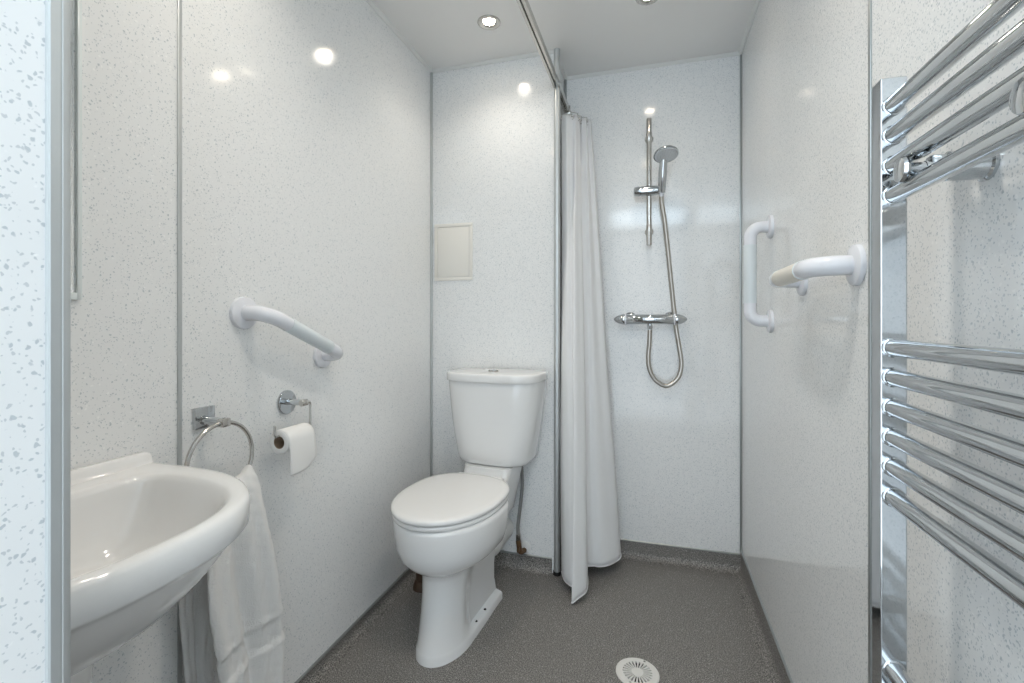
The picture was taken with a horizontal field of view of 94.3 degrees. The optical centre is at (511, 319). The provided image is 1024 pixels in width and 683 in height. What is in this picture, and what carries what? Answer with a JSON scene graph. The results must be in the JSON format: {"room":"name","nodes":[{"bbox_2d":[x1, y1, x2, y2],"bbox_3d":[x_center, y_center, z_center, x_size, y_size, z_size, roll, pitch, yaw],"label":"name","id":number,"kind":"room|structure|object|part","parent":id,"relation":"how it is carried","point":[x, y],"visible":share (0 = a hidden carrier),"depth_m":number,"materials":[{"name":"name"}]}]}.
{"room":"accessible bathroom","nodes":[
{"label":"accessible bathroom","id":0,"kind":"room"},
{"bbox_2d":[0,0,44,682],"bbox_3d":[-0.502,-0.035,0.034,0.032,2.290,0.779,0,0,16],"label":"wall","id":1,"kind":"structure","parent":0,"point":[22,22],"depth_m":0.37,"materials":[{"name":"white plastic"}]},
{"bbox_2d":[45,0,70,682],"bbox_3d":[-0.393,-0.035,0.400,0.036,2.290,0.018,0,0,16],"label":"trim","id":2,"kind":"structure","parent":1,"relation":"attached to","point":[57,12],"depth_m":0.39,"materials":[{"name":"grey metal"}]},
{"bbox_2d":[71,0,429,682],"bbox_3d":[-0.781,-0.035,0.997,0.050,2.290,2.629,0,0,16],"label":"wall","id":3,"kind":"structure","parent":0,"point":[306,123],"depth_m":1.29,"materials":[{"name":"white plastic"}]},
{"bbox_2d":[71,0,81,299],"bbox_3d":[-0.847,-0.420,0.675,0.006,0.766,0.407,0,0,16],"label":"wall mirror","id":4,"kind":"object","parent":3,"relation":"attached to","point":[77,295],"visible":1,"depth_m":0.86,"materials":[{"name":"silver glass"}]},
{"bbox_2d":[71,0,72,291],"bbox_3d":[-0.848,-0.420,0.673,0.004,0.740,0.385,0,0,16],"label":"mirror glass","id":5,"kind":"object","parent":4,"relation":"attached to","point":[71,0],"depth_m":0.85,"materials":[{"name":"white"}]},
{"bbox_2d":[71,451,249,682],"bbox_3d":[-0.636,0.689,0.668,0.412,0.841,0.544,0,0,16],"label":"basin","id":6,"kind":"object","parent":3,"relation":"attached to","point":[145,532],"visible":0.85,"depth_m":0.78,"materials":[{"name":"white ceramic"}]},
{"bbox_2d":[177,0,181,682],"bbox_3d":[-0.737,-0.035,1.053,0.003,2.290,0.011,0,0,16],"label":"trim","id":7,"kind":"structure","parent":3,"relation":"attached to","point":[179,2],"depth_m":1.05,"materials":[{"name":"grey metal"}]},
{"bbox_2d":[184,405,253,465],"bbox_3d":[-0.687,0.306,1.088,0.078,0.208,0.181,0,0,16],"label":"towel ring","id":8,"kind":"object","parent":3,"relation":"attached to","point":[202,417],"visible":0.63,"depth_m":1.09,"materials":[{"name":"silver metal"}]},
{"bbox_3d":[-0.686,0.232,1.092,0.058,0.021,0.021,0,0,16],"label":"post","id":9,"kind":"part","parent":8,"relation":"part of","materials":[{"name":"silver metal"}]},
{"bbox_2d":[178,465,284,682],"bbox_3d":[-0.648,0.649,1.112,0.109,0.601,0.239,0,0,16],"label":"hand towel","id":10,"kind":"object","parent":8,"relation":"hanging from","point":[234,611],"visible":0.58,"depth_m":1.09,"materials":[{"name":"white fabric"}]},
{"bbox_2d":[229,297,342,367],"bbox_3d":[-0.599,0.046,1.349,0.098,0.212,0.387,0,0,16],"label":"grab bar","id":11,"kind":"object","parent":3,"relation":"attached to","point":[244,312],"visible":1,"depth_m":1.24,"materials":[{"name":"white plastic"}]},
{"bbox_2d":[273,390,310,437],"bbox_3d":[-0.624,0.255,1.311,0.073,0.109,0.147,0,0,16],"label":"toilet roll holder","id":12,"kind":"object","parent":3,"relation":"attached to","point":[287,401],"visible":0.84,"depth_m":1.34,"materials":[{"name":"silver metal"}]},
{"bbox_3d":[-0.616,0.233,1.347,0.050,0.019,0.019,0,0,16],"label":"post","id":13,"kind":"part","parent":12,"relation":"part of","materials":[{"name":"silver metal"}]},
{"bbox_2d":[270,422,316,475],"bbox_3d":[-0.595,0.350,1.299,0.070,0.119,0.105,0,0,16],"label":"toilet roll","id":14,"kind":"object","parent":12,"relation":"on","point":[299,439],"visible":1,"depth_m":1.27,"materials":[{"name":"white paper"}]},
{"bbox_2d":[295,568,408,682],"bbox_3d":[-0.743,1.067,1.028,0.006,0.007,2.549,0,0,16],"label":"trim","id":15,"kind":"structure","parent":3,"relation":"attached to","point":[310,668],"depth_m":1.62,"materials":[{"name":"grey metal"}]},
{"bbox_2d":[299,569,415,682],"bbox_3d":[-0.728,1.090,1.024,0.036,0.039,2.549,0,0,16],"label":"baseboard","id":16,"kind":"structure","parent":3,"relation":"attached to","point":[327,664],"depth_m":1.67,"materials":[{"name":"grey plastic"}]},
{"bbox_2d":[365,0,431,72],"bbox_3d":[-0.740,-1.174,1.027,0.012,0.012,2.549,0,0,16],"label":"trim","id":17,"kind":"structure","parent":3,"relation":"attached to","point":[377,10],"depth_m":1.94,"materials":[{"name":"white plastic"}]},
{"bbox_2d":[433,54,563,572],"bbox_3d":[-0.078,-0.035,2.322,0.645,2.290,0.311,0,0,16],"label":"wall","id":18,"kind":"structure","parent":0,"point":[493,124],"depth_m":2.15,"materials":[{"name":"white plastic"}]},
{"bbox_2d":[430,72,432,476],"bbox_3d":[-0.380,-0.059,2.244,0.010,2.218,0.010,0,0,16],"label":"trim","id":19,"kind":"structure","parent":18,"relation":"attached to","point":[431,73],"depth_m":2.24,"materials":[{"name":"grey metal"}]},
{"bbox_2d":[434,222,472,280],"bbox_3d":[-0.274,-0.317,2.216,0.192,0.266,0.005,0,0,16],"label":"access hatch","id":20,"kind":"object","parent":18,"relation":"attached to","point":[453,245],"visible":1,"depth_m":2.21,"materials":[{"name":"white plastic"}]},
{"bbox_3d":[-0.274,-0.317,2.216,0.157,0.231,0.004,0,0,16],"label":"door","id":21,"kind":"part","parent":20,"relation":"part of","materials":[{"name":"white plastic"}]},
{"bbox_2d":[432,49,553,72],"bbox_3d":[-0.100,-1.174,2.160,0.595,0.012,0.012,0,0,16],"label":"trim","id":22,"kind":"structure","parent":18,"relation":"attached to","point":[534,54],"depth_m":2.16,"materials":[{"name":"white plastic"}]},
{"bbox_2d":[494,552,551,577],"bbox_3d":[-0.110,1.080,2.148,0.583,0.059,0.042,0,0,16],"label":"baseboard","id":23,"kind":"structure","parent":18,"relation":"attached to","point":[542,567],"depth_m":2.11,"materials":[{"name":"grey plastic"}]},
{"bbox_2d":[516,540,529,554],"bbox_3d":[0.045,1.004,2.090,0.058,0.068,0.064,0,0,16],"label":"valve","id":24,"kind":"object","parent":18,"relation":"attached to","point":[523,547],"visible":1,"depth_m":2.10,"materials":[{"name":"gold metal"}]},
{"bbox_2d":[516,466,523,540],"bbox_3d":[0.037,0.784,2.082,0.033,0.376,0.055,0,0,-17],"label":"supply hose","id":25,"kind":"object","parent":24,"relation":"attached to","point":[522,471],"visible":0.78,"depth_m":2.09,"materials":[{"name":"grey"}]},
{"bbox_2d":[500,550,551,559],"bbox_3d":[-0.105,1.046,2.165,0.583,0.007,0.006,0,0,16],"label":"trim","id":26,"kind":"structure","parent":18,"relation":"attached to","point":[502,551],"depth_m":2.11,"materials":[{"name":"grey metal"}]},
{"bbox_2d":[553,570,560,576],"bbox_3d":[0.196,1.102,2.071,0.034,0.016,0.034,0,0,16],"label":"trim","id":27,"kind":"structure","parent":18,"relation":"attached to","point":[554,573],"depth_m":2.06,"materials":[{"name":"black rubber"}]},
{"bbox_2d":[554,48,559,572],"bbox_3d":[0.196,-0.042,2.071,0.028,2.275,0.028,0,0,16],"label":"trim","id":28,"kind":"structure","parent":18,"relation":"attached to","point":[556,50],"depth_m":2.06,"materials":[{"name":"grey metal"}]},
{"bbox_2d":[560,59,566,79],"bbox_3d":[0.228,-1.174,2.198,0.012,0.012,0.246,0,0,16],"label":"trim","id":29,"kind":"structure","parent":18,"relation":"attached to","point":[561,65],"depth_m":2.23,"materials":[{"name":"white plastic"}]},
{"bbox_2d":[322,559,765,682],"bbox_3d":[-0.118,1.135,0.744,1.550,0.050,3.360,0,0,16],"label":"floor","id":30,"kind":"structure","parent":0,"point":[690,625],"depth_m":1.68,"materials":[{"name":"grey plastic"}]},
{"bbox_2d":[413,573,421,592],"bbox_3d":[-0.317,1.022,1.980,0.187,0.175,0.080,0,0,-9],"label":"pipe","id":31,"kind":"object","parent":30,"relation":"on","point":[417,586],"visible":0.09,"depth_m":1.94,"materials":[{"name":"brown metal"}]},
{"bbox_2d":[391,368,547,667],"bbox_3d":[-0.170,0.662,1.796,0.424,0.896,0.723,0,0,21],"label":"toilet","id":32,"kind":"object","parent":30,"relation":"on","point":[450,529],"visible":1,"depth_m":1.69,"materials":[{"name":"white ceramic"}]},
{"bbox_3d":[-0.220,0.646,1.684,0.368,0.017,0.470,0,0,21],"label":"seat","id":33,"kind":"part","parent":32,"relation":"part of","materials":[{"name":"white plastic"}]},
{"bbox_3d":[-0.220,0.624,1.683,0.374,0.024,0.476,0,0,21],"label":"lid","id":34,"kind":"part","parent":32,"relation":"part of","materials":[{"name":"white plastic"}]},
{"bbox_3d":[-0.079,0.238,2.031,0.424,0.038,0.219,0,0,21],"label":"cistern lid","id":35,"kind":"part","parent":32,"relation":"part of","materials":[{"name":"white ceramic"}]},
{"bbox_2d":[616,657,659,682],"bbox_3d":[0.394,1.106,1.492,0.133,0.007,0.133,0,0,16],"label":"floor drain","id":36,"kind":"object","parent":30,"relation":"on","point":[628,670],"visible":1,"depth_m":1.49,"materials":[{"name":"white plastic"}]},
{"bbox_2d":[372,0,754,75],"bbox_3d":[-0.059,-1.205,0.946,1.550,0.050,2.940,0,0,16],"label":"ceiling","id":37,"kind":"structure","parent":0,"point":[591,36],"depth_m":1.94,"materials":[{"name":"white"}]},
{"bbox_2d":[477,15,499,29],"bbox_3d":[-0.091,-1.177,1.881,0.092,0.007,0.092,0,0,16],"label":"recessed light","id":38,"kind":"object","parent":37,"relation":"in","point":[491,22],"visible":1,"depth_m":1.88,"materials":[{"name":"silver metal"}]},
{"bbox_2d":[636,0,657,4],"bbox_3d":[0.496,-1.177,1.730,0.092,0.007,0.092,0,0,16],"label":"recessed light","id":39,"kind":"object","parent":37,"relation":"in","point":[641,2],"visible":1,"depth_m":1.76,"materials":[{"name":"silver metal"}]},
{"bbox_2d":[567,55,739,552],"bbox_3d":[0.643,-0.035,2.237,0.787,2.290,0.065,0,0,16],"label":"wall","id":40,"kind":"structure","parent":0,"point":[677,447],"depth_m":2.17,"materials":[{"name":"white plastic"}]},
{"bbox_2d":[516,0,569,113],"bbox_3d":[-0.128,-1.022,0.976,0.034,0.040,2.791,0,0,16],"label":"rail","id":41,"kind":"object","parent":40,"relation":"attached to","point":[524,5],"visible":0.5,"depth_m":1.76,"materials":[{"name":"silver metal"}]},
{"bbox_2d":[560,100,620,603],"bbox_3d":[0.271,0.044,2.078,0.291,2.116,0.412,0,0,40],"label":"shower curtain","id":42,"kind":"object","parent":41,"relation":"hanging from","point":[590,533],"visible":1,"depth_m":2.08,"materials":[{"name":"white fabric"}]},
{"bbox_2d":[564,79,566,112],"bbox_3d":[0.261,-0.069,2.311,0.011,2.198,0.011,0,0,16],"label":"trim","id":43,"kind":"structure","parent":40,"relation":"attached to","point":[565,80],"depth_m":2.31,"materials":[{"name":"grey metal"}]},
{"bbox_2d":[634,118,665,245],"bbox_3d":[0.624,-0.626,2.152,0.140,0.576,0.107,0,0,16],"label":"riser rail","id":44,"kind":"object","parent":40,"relation":"attached to","point":[649,190],"visible":0.96,"depth_m":2.14,"materials":[{"name":"silver metal"}]},
{"bbox_3d":[0.622,-0.627,2.155,0.022,0.550,0.022,0,0,16],"label":"rail","id":45,"kind":"part","parent":44,"relation":"part of","materials":[{"name":"silver metal"}]},
{"bbox_2d":[658,186,665,192],"bbox_3d":[0.665,-0.581,2.106,0.035,0.039,0.041,0,0,16],"label":"holder","id":46,"kind":"object","parent":44,"relation":"on","point":[661,189],"depth_m":2.09,"materials":[{"name":"silver metal"}]},
{"bbox_2d":[653,145,678,196],"bbox_3d":[0.665,-0.641,2.053,0.104,0.186,0.145,0,0,16],"label":"handset","id":47,"kind":"object","parent":44,"relation":"attached to","point":[668,153],"visible":0.96,"depth_m":2.04,"materials":[{"name":"silver metal"}]},
{"bbox_3d":[0.661,-0.634,2.086,0.038,0.137,0.073,0,0,16],"label":"handle","id":48,"kind":"part","parent":47,"relation":"part of","materials":[{"name":"silver metal"}]},
{"bbox_2d":[614,312,686,329],"bbox_3d":[0.626,0.004,2.156,0.317,0.083,0.098,0,0,16],"label":"shower valve","id":49,"kind":"object","parent":40,"relation":"attached to","point":[630,317],"visible":1,"depth_m":2.12,"materials":[{"name":"silver metal"}]},
{"bbox_3d":[0.491,-0.003,2.172,0.050,0.049,0.049,0,0,16],"label":"control handle","id":50,"kind":"part","parent":49,"relation":"part of","materials":[{"name":"silver metal"}]},
{"bbox_2d":[647,324,652,329],"bbox_3d":[0.620,0.031,2.134,0.023,0.028,0.023,0,0,16],"label":"outlet","id":51,"kind":"object","parent":49,"relation":"attached to","point":[649,326],"depth_m":2.13,"materials":[{"name":"silver metal"}]},
{"bbox_2d":[646,196,683,387],"bbox_3d":[0.684,-0.125,2.126,0.161,0.857,0.055,0,0,-4],"label":"shower hose","id":52,"kind":"object","parent":49,"relation":"attached to","point":[676,379],"visible":0.97,"depth_m":2.13,"materials":[{"name":"silver metal"}]},
{"bbox_3d":[0.747,-0.003,2.096,0.050,0.049,0.049,0,0,16],"label":"control handle","id":53,"kind":"part","parent":49,"relation":"part of","materials":[{"name":"silver metal"}]},
{"bbox_2d":[566,51,739,79],"bbox_3d":[0.632,-1.174,2.200,0.787,0.012,0.012,0,0,16],"label":"trim","id":54,"kind":"structure","parent":40,"relation":"attached to","point":[737,53],"depth_m":2.19,"materials":[{"name":"white plastic"}]},
{"bbox_2d":[620,540,740,574],"bbox_3d":[0.628,1.073,2.186,0.787,0.072,0.042,0,0,16],"label":"baseboard","id":55,"kind":"structure","parent":40,"relation":"attached to","point":[722,563],"depth_m":2.16,"materials":[{"name":"grey plastic"}]},
{"bbox_2d":[620,538,740,555],"bbox_3d":[0.633,1.034,2.203,0.787,0.007,0.006,0,0,16],"label":"trim","id":56,"kind":"structure","parent":40,"relation":"attached to","point":[622,539],"depth_m":2.16,"materials":[{"name":"grey metal"}]},
{"bbox_2d":[740,54,741,551],"bbox_3d":[1.007,-0.074,2.092,0.007,2.188,0.007,0,0,16],"label":"trim","id":57,"kind":"structure","parent":40,"relation":"attached to","point":[741,54],"depth_m":2.09,"materials":[{"name":"grey metal"}]},
{"bbox_2d":[742,0,1023,682],"bbox_3d":[0.636,-0.035,0.740,0.050,2.290,2.940,0,0,16],"label":"wall","id":58,"kind":"structure","parent":0,"point":[805,62],"depth_m":0.97,"materials":[{"name":"white plastic"}]},
{"bbox_2d":[739,0,759,54],"bbox_3d":[0.609,-1.174,0.756,0.012,0.012,2.795,0,0,16],"label":"trim","id":59,"kind":"structure","parent":58,"relation":"attached to","point":[756,3],"depth_m":1.89,"materials":[{"name":"white plastic"}]},
{"bbox_2d":[743,214,773,332],"bbox_3d":[0.814,-0.152,1.576,0.084,0.389,0.078,0,0,16],"label":"grab bar","id":60,"kind":"object","parent":58,"relation":"attached to","point":[750,235],"visible":1,"depth_m":1.56,"materials":[{"name":"white plastic"}]},
{"bbox_2d":[733,552,789,682],"bbox_3d":[0.594,1.062,0.760,0.042,0.094,2.795,0,0,16],"label":"baseboard","id":61,"kind":"structure","parent":58,"relation":"attached to","point":[772,666],"depth_m":1.66,"materials":[{"name":"grey plastic"}]},
{"bbox_2d":[740,549,792,682],"bbox_3d":[0.612,1.012,0.755,0.006,0.007,2.795,0,0,16],"label":"trim","id":62,"kind":"structure","parent":58,"relation":"attached to","point":[748,569],"depth_m":1.58,"materials":[{"name":"grey metal"}]},
{"bbox_2d":[768,244,866,295],"bbox_3d":[0.663,-0.104,1.081,0.092,0.082,0.420,0,0,16],"label":"grab bar","id":63,"kind":"object","parent":58,"relation":"attached to","point":[853,265],"visible":1,"depth_m":0.92,"materials":[{"name":"white plastic"}]},
{"bbox_2d":[868,0,871,682],"bbox_3d":[0.642,-0.035,0.852,0.003,2.290,0.010,0,0,16],"label":"trim","id":64,"kind":"structure","parent":58,"relation":"attached to","point":[869,1],"depth_m":0.85,"materials":[{"name":"grey metal"}]},
{"bbox_2d":[872,0,1023,682],"bbox_3d":[0.459,0.175,0.388,0.090,0.990,0.534,0,0,16],"label":"towel radiator","id":65,"kind":"object","parent":58,"relation":"attached to","point":[897,175],"visible":1,"depth_m":0.54,"materials":[{"name":"silver metal"}]}
]}

